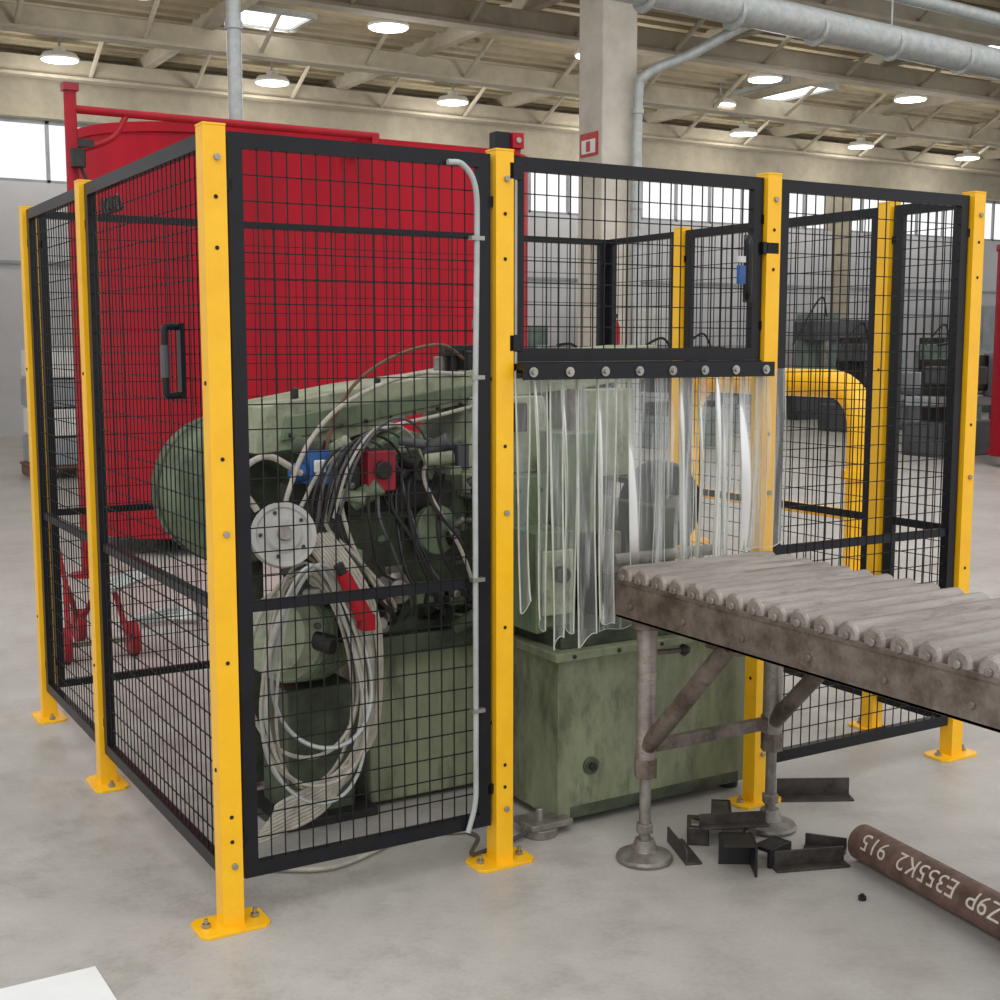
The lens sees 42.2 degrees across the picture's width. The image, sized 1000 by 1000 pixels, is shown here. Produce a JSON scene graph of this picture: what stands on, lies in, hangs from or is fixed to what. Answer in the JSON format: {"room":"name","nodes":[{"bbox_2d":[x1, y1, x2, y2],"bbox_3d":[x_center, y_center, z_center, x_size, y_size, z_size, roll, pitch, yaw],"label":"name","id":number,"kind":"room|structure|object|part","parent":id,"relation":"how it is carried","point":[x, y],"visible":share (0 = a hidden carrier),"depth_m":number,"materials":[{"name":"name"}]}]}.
{"room":"factory floor","nodes":[
{"label":"factory floor","id":0,"kind":"room"},
{"bbox_2d":[0,412,999,999],"bbox_3d":[8.154,-0.245,15.922,52.000,0.100,30.200,-4,8,-31],"label":"floor","id":1,"kind":"structure","parent":0,"point":[105,881],"depth_m":3.87,"materials":[{"name":"concrete"}]},
{"bbox_2d":[20,350,77,476],"bbox_3d":[-5.295,-1.075,15.955,1.070,1.540,1.000,-4,8,-31],"label":"pallet","id":2,"kind":"object","parent":1,"relation":"on","point":[25,466],"visible":0.22,"depth_m":15.54,"materials":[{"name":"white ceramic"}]},
{"bbox_2d":[0,966,116,999],"bbox_3d":[-1.254,1.294,2.625,1.130,0.006,1.040,-4,8,-31],"label":"cardboard sheet","id":3,"kind":"object","parent":1,"relation":"on","point":[87,983],"visible":1,"depth_m":3.23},
{"bbox_2d":[60,549,205,663],"bbox_3d":[-1.973,0.421,6.978,0.906,0.703,0.758,-4,8,-31],"label":"trolley","id":4,"kind":"object","parent":1,"relation":"on","point":[167,570],"visible":0.3,"depth_m":6.74,"materials":[{"name":"red metal"}]},
{"bbox_2d":[60,81,378,578],"bbox_3d":[-2.017,-1.205,9.493,2.395,3.335,0.412,-4,8,-33],"label":"crane","id":5,"kind":"object","parent":1,"relation":"on","point":[75,156],"visible":0.63,"depth_m":8.83,"materials":[{"name":"paint"}]},
{"bbox_2d":[225,0,242,119],"bbox_3d":[-2.547,-3.239,12.539,0.170,6.650,0.170,-4,8,-31],"label":"downpipe","id":6,"kind":"object","parent":1,"relation":"on","point":[233,23],"visible":0.29,"depth_m":12.37,"materials":[{"name":"metal"}]},
{"bbox_2d":[78,121,527,538],"bbox_3d":[-1.566,-1.385,11.063,3.940,3.320,1.740,-4,8,-31],"label":"container","id":7,"kind":"object","parent":1,"relation":"on","point":[137,140],"visible":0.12,"depth_m":10.00,"materials":[{"name":"metal"}]},
{"bbox_2d":[249,454,465,871],"bbox_3d":[-0.623,0.475,4.130,0.900,1.265,0.564,3,8,25],"label":"cable coil","id":8,"kind":"object","parent":1,"relation":"on","point":[271,511],"visible":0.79,"depth_m":4.01,"materials":[{"name":"plastic"}]},
{"bbox_2d":[151,320,744,839],"bbox_3d":[-0.115,0.201,4.676,2.005,1.689,1.244,-4,8,-31],"label":"machine","id":9,"kind":"object","parent":1,"relation":"on","point":[574,708],"visible":0.68,"depth_m":4.41,"materials":[{"name":"paint"}]},
{"bbox_3d":[-0.677,0.679,4.403,0.438,0.805,0.433,-4,8,-31],"label":"drive motor","id":10,"kind":"part","parent":9,"relation":"part of","materials":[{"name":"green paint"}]},
{"bbox_2d":[18,121,986,940],"bbox_3d":[-0.073,-0.128,5.211,3.164,2.215,2.549,-4,8,-31],"label":"fence","id":11,"kind":"object","parent":1,"relation":"on","point":[497,179],"visible":0.86,"depth_m":4.20,"materials":[{"name":"metal"}]},
{"bbox_3d":[-1.948,-0.134,5.466,0.120,2.166,0.190,-4,8,-31],"label":"post","id":12,"kind":"part","parent":11,"relation":"part of","materials":[{"name":"metal"}]},
{"bbox_3d":[-1.691,-0.140,5.040,0.036,2.020,0.950,-4,8,-31],"label":"panel","id":13,"kind":"part","parent":11,"relation":"part of","materials":[{"name":"black metal"}]},
{"bbox_3d":[-1.441,-0.033,4.622,0.120,2.166,0.190,-4,8,-31],"label":"post","id":14,"kind":"part","parent":11,"relation":"part of","materials":[{"name":"metal"}]},
{"bbox_3d":[-1.091,-0.021,4.040,0.036,2.020,1.315,-4,8,-31],"label":"panel","id":15,"kind":"part","parent":11,"relation":"part of","materials":[{"name":"black metal"}]},
{"bbox_3d":[-0.913,-0.387,3.605,0.067,0.212,0.035,-4,8,-31],"label":"door handle","id":16,"kind":"part","parent":11,"relation":"part of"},
{"bbox_3d":[-0.748,0.105,3.467,0.200,2.166,0.130,-4,8,-31],"label":"post","id":17,"kind":"part","parent":11,"relation":"part of","materials":[{"name":"metal"}]},
{"bbox_3d":[-0.687,-0.281,6.210,2.900,2.020,0.036,-4,8,-31],"label":"panel","id":18,"kind":"part","parent":11,"relation":"part of","materials":[{"name":"black metal"}]},
{"bbox_3d":[-0.376,0.022,3.685,0.830,2.020,0.036,-4,8,-31],"label":"panel","id":19,"kind":"part","parent":11,"relation":"part of","materials":[{"name":"black metal"}]},
{"bbox_3d":[0.000,0.052,3.909,0.200,2.166,0.120,-4,8,-31],"label":"post","id":20,"kind":"part","parent":11,"relation":"part of","materials":[{"name":"metal"}]},
{"bbox_3d":[0.568,-0.305,6.958,0.100,2.150,0.110,-4,8,-31],"label":"post","id":21,"kind":"part","parent":11,"relation":"part of","materials":[{"name":"black metal"}]},
{"bbox_3d":[0.448,-0.741,4.084,1.015,0.600,0.028,-4,8,-31],"label":"panel","id":22,"kind":"part","parent":11,"relation":"part of","materials":[{"name":"black metal"}]},
{"bbox_3d":[0.731,-0.338,6.688,0.036,2.020,0.590,-4,8,-31],"label":"panel","id":23,"kind":"part","parent":11,"relation":"part of","materials":[{"name":"black metal"}]},
{"bbox_2d":[514,360,785,649],"bbox_3d":[0.506,0.003,4.159,1.065,0.893,0.107,-4,8,-31],"label":"curtain","id":24,"kind":"object","parent":11,"relation":"hanging from","point":[597,370],"visible":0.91,"depth_m":4.07,"materials":[{"name":"plastic"}]},
{"bbox_3d":[0.472,-0.412,4.088,0.980,0.052,0.107,-4,8,-31],"label":"curtain rail","id":25,"kind":"part","parent":24,"relation":"part of","materials":[{"name":"metal"}]},
{"bbox_3d":[0.888,-0.249,6.424,0.110,2.166,0.190,-4,8,-31],"label":"post","id":26,"kind":"part","parent":11,"relation":"part of","materials":[{"name":"metal"}]},
{"bbox_3d":[0.824,-0.760,4.246,0.092,0.221,0.080,-4,8,-31],"label":"door handle","id":27,"kind":"part","parent":11,"relation":"part of","materials":[{"name":"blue plastic"}]},
{"bbox_3d":[0.897,-0.011,4.441,0.190,2.166,0.110,-4,8,-31],"label":"post","id":28,"kind":"part","parent":11,"relation":"part of","materials":[{"name":"metal"}]},
{"bbox_3d":[1.227,-0.239,5.860,0.036,2.020,1.270,-4,8,-31],"label":"panel","id":29,"kind":"part","parent":11,"relation":"part of","materials":[{"name":"black metal"}]},
{"bbox_3d":[1.331,-0.099,4.696,0.975,2.020,0.036,-4,8,-31],"label":"panel","id":30,"kind":"part","parent":11,"relation":"part of","materials":[{"name":"black metal"}]},
{"bbox_3d":[1.559,-0.115,5.306,0.110,2.166,0.190,-4,8,-31],"label":"post","id":31,"kind":"part","parent":11,"relation":"part of","materials":[{"name":"metal"}]},
{"bbox_3d":[1.668,-0.151,5.127,0.036,2.020,0.370,-4,8,-31],"label":"panel","id":32,"kind":"part","parent":11,"relation":"part of","materials":[{"name":"black metal"}]},
{"bbox_3d":[1.769,-0.073,4.957,0.200,2.166,0.120,-4,8,-31],"label":"post","id":33,"kind":"part","parent":11,"relation":"part of","materials":[{"name":"metal"}]},
{"bbox_2d":[527,325,547,394],"bbox_3d":[0.428,-2.620,26.921,1.000,2.000,0.640,-4,8,-31],"label":"tall cabinet","id":34,"kind":"object","parent":1,"relation":"on","point":[538,335],"visible":0.02,"depth_m":26.69,"materials":[{"name":"metal"}]},
{"bbox_2d":[556,342,576,347],"bbox_3d":[1.302,-1.452,18.698,1.442,1.637,0.900,-4,8,-31],"label":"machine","id":35,"kind":"object","parent":1,"relation":"on","point":[560,344],"visible":0.06,"depth_m":18.06,"materials":[{"name":"metal"}]},
{"bbox_2d":[537,345,643,413],"bbox_3d":[1.882,-2.178,24.910,2.400,1.600,0.650,-4,8,-31],"label":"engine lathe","id":36,"kind":"object","parent":1,"relation":"on","point":[642,379],"visible":0.05,"depth_m":25.21,"materials":[{"name":"metal"}]},
{"bbox_2d":[577,0,637,476],"bbox_3d":[1.284,-3.628,15.578,0.860,6.700,0.860,-4,8,-31],"label":"concrete column","id":37,"kind":"structure","parent":1,"relation":"on","point":[608,28],"depth_m":15.29,"materials":[{"name":"beige concrete"}]},
{"bbox_2d":[580,131,597,157],"bbox_3d":[1.053,-4.224,15.380,0.022,0.270,0.360,-4,8,-31],"label":"fire extinguisher sign","id":38,"kind":"object","parent":37,"relation":"attached to","point":[588,141],"visible":1,"depth_m":15.36,"materials":[{"name":"red plastic"}]},
{"bbox_2d":[616,314,619,344],"bbox_3d":[1.345,-1.926,15.388,0.167,0.565,0.230,-4,8,-31],"label":"fire extinguisher","id":39,"kind":"object","parent":37,"relation":"attached to","point":[616,314],"visible":0.12,"depth_m":15.33,"materials":[{"name":"red paint"}]},
{"bbox_2d":[640,308,668,344],"bbox_3d":[3.142,-2.997,28.388,2.000,2.400,0.640,-4,8,-31],"label":"tall cabinet","id":40,"kind":"object","parent":1,"relation":"on","point":[644,335],"visible":0.02,"depth_m":28.08,"materials":[{"name":"white metal"}]},
{"bbox_2d":[638,337,720,448],"bbox_3d":[2.781,-1.712,20.494,1.533,1.724,0.900,-4,8,-31],"label":"machine","id":41,"kind":"object","parent":1,"relation":"on","point":[649,402],"visible":0.19,"depth_m":20.22,"materials":[{"name":"metal"}]},
{"bbox_2d":[667,827,701,865],"bbox_3d":[0.585,1.095,4.105,0.054,0.050,0.200,-1,7,-9],"label":"angle iron offcut","id":42,"kind":"object","parent":1,"relation":"on","point":[686,854],"visible":1,"depth_m":4.08,"materials":[{"name":"metal"}]},
{"bbox_2d":[687,815,708,845],"bbox_3d":[0.645,1.072,4.220,0.070,0.068,0.120,1,7,8],"label":"iron","id":43,"kind":"object","parent":1,"relation":"on","point":[696,835],"visible":0.73,"depth_m":4.16,"materials":[{"name":"metal"}]},
{"bbox_2d":[659,345,750,420],"bbox_3d":[4.512,-2.420,26.929,2.600,1.600,0.650,-4,8,-31],"label":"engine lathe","id":44,"kind":"object","parent":1,"relation":"on","point":[726,346],"visible":0.02,"depth_m":27.40,"materials":[{"name":"metal"}]},
{"bbox_2d":[711,799,731,812],"bbox_3d":[0.742,1.062,4.334,0.065,0.060,0.180,1,7,8],"label":"angle iron offcut","id":45,"kind":"object","parent":1,"relation":"on","point":[717,805],"visible":0.46,"depth_m":4.36,"materials":[{"name":"metal"}]},
{"bbox_2d":[693,333,750,432],"bbox_3d":[3.888,-2.142,23.686,1.624,1.820,0.900,-4,8,-31],"label":"machine","id":46,"kind":"object","parent":1,"relation":"on","point":[726,410],"visible":0.2,"depth_m":23.62,"materials":[{"name":"metal"}]},
{"bbox_2d":[718,832,757,877],"bbox_3d":[0.728,1.086,3.965,0.104,0.100,0.110,0,7,2],"label":"iron","id":47,"kind":"object","parent":1,"relation":"on","point":[734,847],"visible":1,"depth_m":4.00,"materials":[{"name":"black metal"}]},
{"bbox_2d":[721,828,755,839],"bbox_3d":[0.761,1.080,4.146,0.076,0.070,0.180,3,8,25],"label":"angle iron offcut","id":48,"kind":"object","parent":1,"relation":"on","point":[753,830],"visible":0.23,"depth_m":4.12,"materials":[{"name":"metal"}]},
{"bbox_2d":[699,810,769,830],"bbox_3d":[0.749,1.024,4.138,0.220,0.040,0.044,-1,7,-8],"label":"angle iron offcut","id":49,"kind":"object","parent":48,"relation":"on","point":[746,819],"visible":1,"depth_m":4.15,"materials":[{"name":"metal"}]},
{"bbox_2d":[757,836,791,868],"bbox_3d":[0.849,1.098,4.037,0.110,0.060,0.066,-6,9,-42],"label":"angle iron offcut","id":50,"kind":"object","parent":1,"relation":"on","point":[772,844],"visible":0.8,"depth_m":4.01,"materials":[{"name":"black metal"}]},
{"bbox_2d":[690,368,865,570],"bbox_3d":[2.013,-0.275,9.734,0.340,1.430,2.200,-4,8,-31],"label":"safety railing","id":51,"kind":"object","parent":1,"relation":"on","point":[833,386],"visible":0.23,"depth_m":8.98,"materials":[{"name":"yellow metal"}]},
{"bbox_2d":[615,551,999,870],"bbox_3d":[1.296,0.774,3.093,0.699,0.928,2.632,-4,8,-31],"label":"conveyor","id":52,"kind":"object","parent":1,"relation":"on","point":[925,646],"visible":0.98,"depth_m":3.56,"materials":[{"name":"metal"}]},
{"bbox_2d":[772,846,849,872],"bbox_3d":[0.958,1.108,3.992,0.240,0.050,0.054,-1,7,-11],"label":"angle iron offcut","id":53,"kind":"object","parent":1,"relation":"on","point":[821,858],"visible":1,"depth_m":4.00,"materials":[{"name":"metal"}]},
{"bbox_2d":[784,296,845,419],"bbox_3d":[7.123,-3.110,28.327,2.349,2.638,0.900,-4,8,-31],"label":"machine","id":54,"kind":"object","parent":1,"relation":"on","point":[835,317],"visible":0.29,"depth_m":27.90,"materials":[{"name":"metal"}]},
{"bbox_2d":[777,777,853,801],"bbox_3d":[1.119,1.028,4.595,0.260,0.065,0.068,0,7,-2],"label":"angle iron offcut","id":55,"kind":"object","parent":1,"relation":"on","point":[835,789],"visible":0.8,"depth_m":4.62,"materials":[{"name":"metal"}]},
{"bbox_2d":[803,833,846,854],"bbox_3d":[1.038,1.096,4.131,0.130,0.040,0.044,3,7,21],"label":"angle iron offcut","id":56,"kind":"object","parent":1,"relation":"on","point":[812,840],"visible":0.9,"depth_m":4.14,"materials":[{"name":"metal"}]},
{"bbox_2d":[840,320,867,336],"bbox_3d":[8.432,-3.259,31.416,1.600,2.200,0.640,-4,8,-31],"label":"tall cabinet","id":57,"kind":"object","parent":1,"relation":"on","point":[851,322],"visible":0.02,"depth_m":31.08,"materials":[{"name":"metal"}]},
{"bbox_2d":[858,893,865,901],"bbox_3d":[1.052,1.152,3.758,0.024,0.018,0.021,-4,8,-31],"label":"debris","id":58,"kind":"object","parent":1,"relation":"on","point":[861,897],"visible":1,"depth_m":3.75,"materials":[{"name":"black metal"}]},
{"bbox_2d":[819,322,907,431],"bbox_3d":[6.890,-2.316,24.295,1.806,2.020,0.900,-4,8,-31],"label":"machine","id":59,"kind":"object","parent":1,"relation":"on","point":[832,418],"visible":0.26,"depth_m":24.02,"materials":[{"name":"metal"}]},
{"bbox_2d":[847,824,999,938],"bbox_3d":[1.430,1.151,3.370,0.113,0.112,1.503,-3,7,-23],"label":"pipe","id":60,"kind":"object","parent":1,"relation":"on","point":[960,894],"visible":1,"depth_m":3.72,"materials":[{"name":"brown metal"}]},
{"bbox_2d":[902,324,984,418],"bbox_3d":[9.073,-2.553,26.281,1.806,2.020,0.900,-4,8,-31],"label":"machine","id":61,"kind":"object","parent":1,"relation":"on","point":[935,339],"visible":0.23,"depth_m":25.95,"materials":[{"name":"metal"}]},
{"bbox_2d":[900,372,990,427],"bbox_3d":[7.657,-1.592,21.911,3.000,1.150,0.800,-4,8,-31],"label":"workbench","id":62,"kind":"object","parent":1,"relation":"on","point":[908,410],"visible":0.11,"depth_m":21.23,"materials":[{"name":"grey metal"}]},
{"bbox_2d":[901,342,992,457],"bbox_3d":[6.670,-1.473,18.870,1.442,1.637,0.900,-4,8,-31],"label":"machine","id":63,"kind":"object","parent":1,"relation":"on","point":[986,359],"visible":0.29,"depth_m":18.79,"materials":[{"name":"metal"}]},
{"bbox_2d":[914,345,989,411],"bbox_3d":[10.919,-2.860,30.606,2.600,1.600,0.650,-4,8,-31],"label":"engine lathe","id":64,"kind":"object","parent":1,"relation":"on","point":[986,348],"visible":0.03,"depth_m":31.04,"materials":[{"name":"metal"}]},
{"bbox_2d":[980,305,994,351],"bbox_3d":[13.173,-3.766,33.967,2.400,2.600,0.640,-4,8,-31],"label":"tall cabinet","id":65,"kind":"object","parent":1,"relation":"on","point":[987,324],"visible":0.09,"depth_m":33.11,"materials":[{"name":"metal"}]},
{"bbox_2d":[987,244,999,456],"bbox_3d":[7.858,-1.936,17.007,2.440,3.000,1.940,-4,8,-31],"label":"storage tank","id":66,"kind":"object","parent":1,"relation":"on","point":[994,438],"visible":1,"depth_m":17.03,"materials":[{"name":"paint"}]},
{"bbox_2d":[0,0,999,175],"bbox_3d":[4.958,-7.690,23.253,49.130,0.820,12.500,-4,8,-31],"label":"ceiling","id":67,"kind":"structure","parent":0,"point":[503,55],"depth_m":22.25,"materials":[{"name":"concrete"}]},
{"bbox_2d":[40,37,79,64],"bbox_3d":[-7.175,-7.356,21.076,0.620,0.425,0.620,-4,8,-31],"label":"ceiling lamp","id":68,"kind":"object","parent":67,"relation":"hanging from","point":[59,55],"depth_m":20.94,"materials":[{"name":"white metal"}]},
{"bbox_2d":[223,4,316,32],"bbox_3d":[-3.577,-7.412,19.711,1.280,0.230,1.080,-4,8,-31],"label":"window","id":69,"kind":"structure","parent":67,"relation":"attached to","point":[261,17],"depth_m":19.73,"materials":[{"name":"glass"}]},
{"bbox_2d":[254,62,289,86],"bbox_3d":[-4.040,-7.578,22.931,0.620,0.425,0.620,-4,8,-31],"label":"ceiling lamp","id":70,"kind":"object","parent":67,"relation":"hanging from","point":[271,78],"depth_m":22.79,"materials":[{"name":"white metal"}]},
{"bbox_2d":[367,17,408,32],"bbox_3d":[-1.633,-7.098,18.923,0.620,0.425,0.620,-4,8,-31],"label":"ceiling lamp","id":71,"kind":"object","parent":67,"relation":"hanging from","point":[382,25],"depth_m":18.78,"materials":[{"name":"white plastic"}]},
{"bbox_2d":[437,83,468,105],"bbox_3d":[-0.905,-7.801,24.787,0.620,0.425,0.620,-4,8,-31],"label":"ceiling lamp","id":72,"kind":"object","parent":67,"relation":"hanging from","point":[452,99],"depth_m":24.65,"materials":[{"name":"white metal"}]},
{"bbox_2d":[574,48,579,58],"bbox_3d":[1.502,-7.321,20.779,0.620,0.425,0.620,-4,8,-31],"label":"ceiling lamp","id":73,"kind":"object","parent":67,"relation":"hanging from","point":[577,52],"depth_m":20.70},
{"bbox_2d":[714,84,736,105],"bbox_3d":[4.276,-7.836,25.079,0.620,0.425,0.620,-4,8,-31],"label":"ceiling lamp","id":74,"kind":"object","parent":67,"relation":"hanging from","point":[727,101],"depth_m":24.87,"materials":[{"name":"white metal"}]},
{"bbox_2d":[729,117,757,136],"bbox_3d":[5.366,-8.245,28.498,0.620,0.425,0.620,-4,8,-31],"label":"ceiling lamp","id":75,"kind":"object","parent":67,"relation":"hanging from","point":[743,130],"depth_m":28.37,"materials":[{"name":"white metal"}]},
{"bbox_2d":[747,71,782,83],"bbox_3d":[4.637,-7.543,22.634,0.620,0.425,0.620,-4,8,-31],"label":"ceiling lamp","id":76,"kind":"object","parent":67,"relation":"hanging from","point":[758,77],"depth_m":22.48,"materials":[{"name":"white plastic"}]},
{"bbox_2d":[729,75,838,101],"bbox_3d":[5.554,-8.087,25.347,1.380,0.230,1.680,-4,8,-31],"label":"window","id":77,"kind":"structure","parent":67,"relation":"attached to","point":[829,86],"depth_m":25.28,"materials":[{"name":"glass"}]},
{"bbox_2d":[612,0,999,468],"bbox_3d":[7.134,-3.892,18.196,23.008,6.600,0.878,-4,8,-31],"label":"pipe","id":78,"kind":"object","parent":67,"relation":"hanging from","point":[816,26],"visible":0.84,"depth_m":15.56,"materials":[{"name":"metal"}]},
{"bbox_2d":[847,131,873,148],"bbox_3d":[8.458,-8.464,30.329,0.620,0.425,0.620,-4,8,-31],"label":"ceiling lamp","id":79,"kind":"object","parent":67,"relation":"hanging from","point":[860,143],"depth_m":30.17,"materials":[{"name":"white metal"}]},
{"bbox_2d":[894,92,926,102],"bbox_3d":[7.772,-7.765,24.490,0.620,0.425,0.620,-4,8,-31],"label":"ceiling lamp","id":80,"kind":"object","parent":67,"relation":"hanging from","point":[905,97],"depth_m":24.35,"materials":[{"name":"white plastic"}]},
{"bbox_2d":[954,143,980,160],"bbox_3d":[11.636,-8.690,32.210,0.620,0.425,0.620,-4,8,-31],"label":"ceiling lamp","id":81,"kind":"object","parent":67,"relation":"hanging from","point":[967,155],"depth_m":32.06,"materials":[{"name":"white metal"}]},
{"bbox_2d":[0,49,999,436],"bbox_3d":[0.663,-5.264,27.977,52.000,7.000,0.480,-4,8,-31],"label":"wall","id":82,"kind":"structure","parent":0,"point":[20,97],"depth_m":28.32,"materials":[{"name":"paint"}]},
{"bbox_2d":[0,117,999,240],"bbox_3d":[0.627,-6.721,27.863,52.000,1.080,0.060,-4,8,-31],"label":"window","id":83,"kind":"structure","parent":82,"relation":"in","point":[46,124],"depth_m":29.36,"materials":[{"name":"glass"}]}
]}

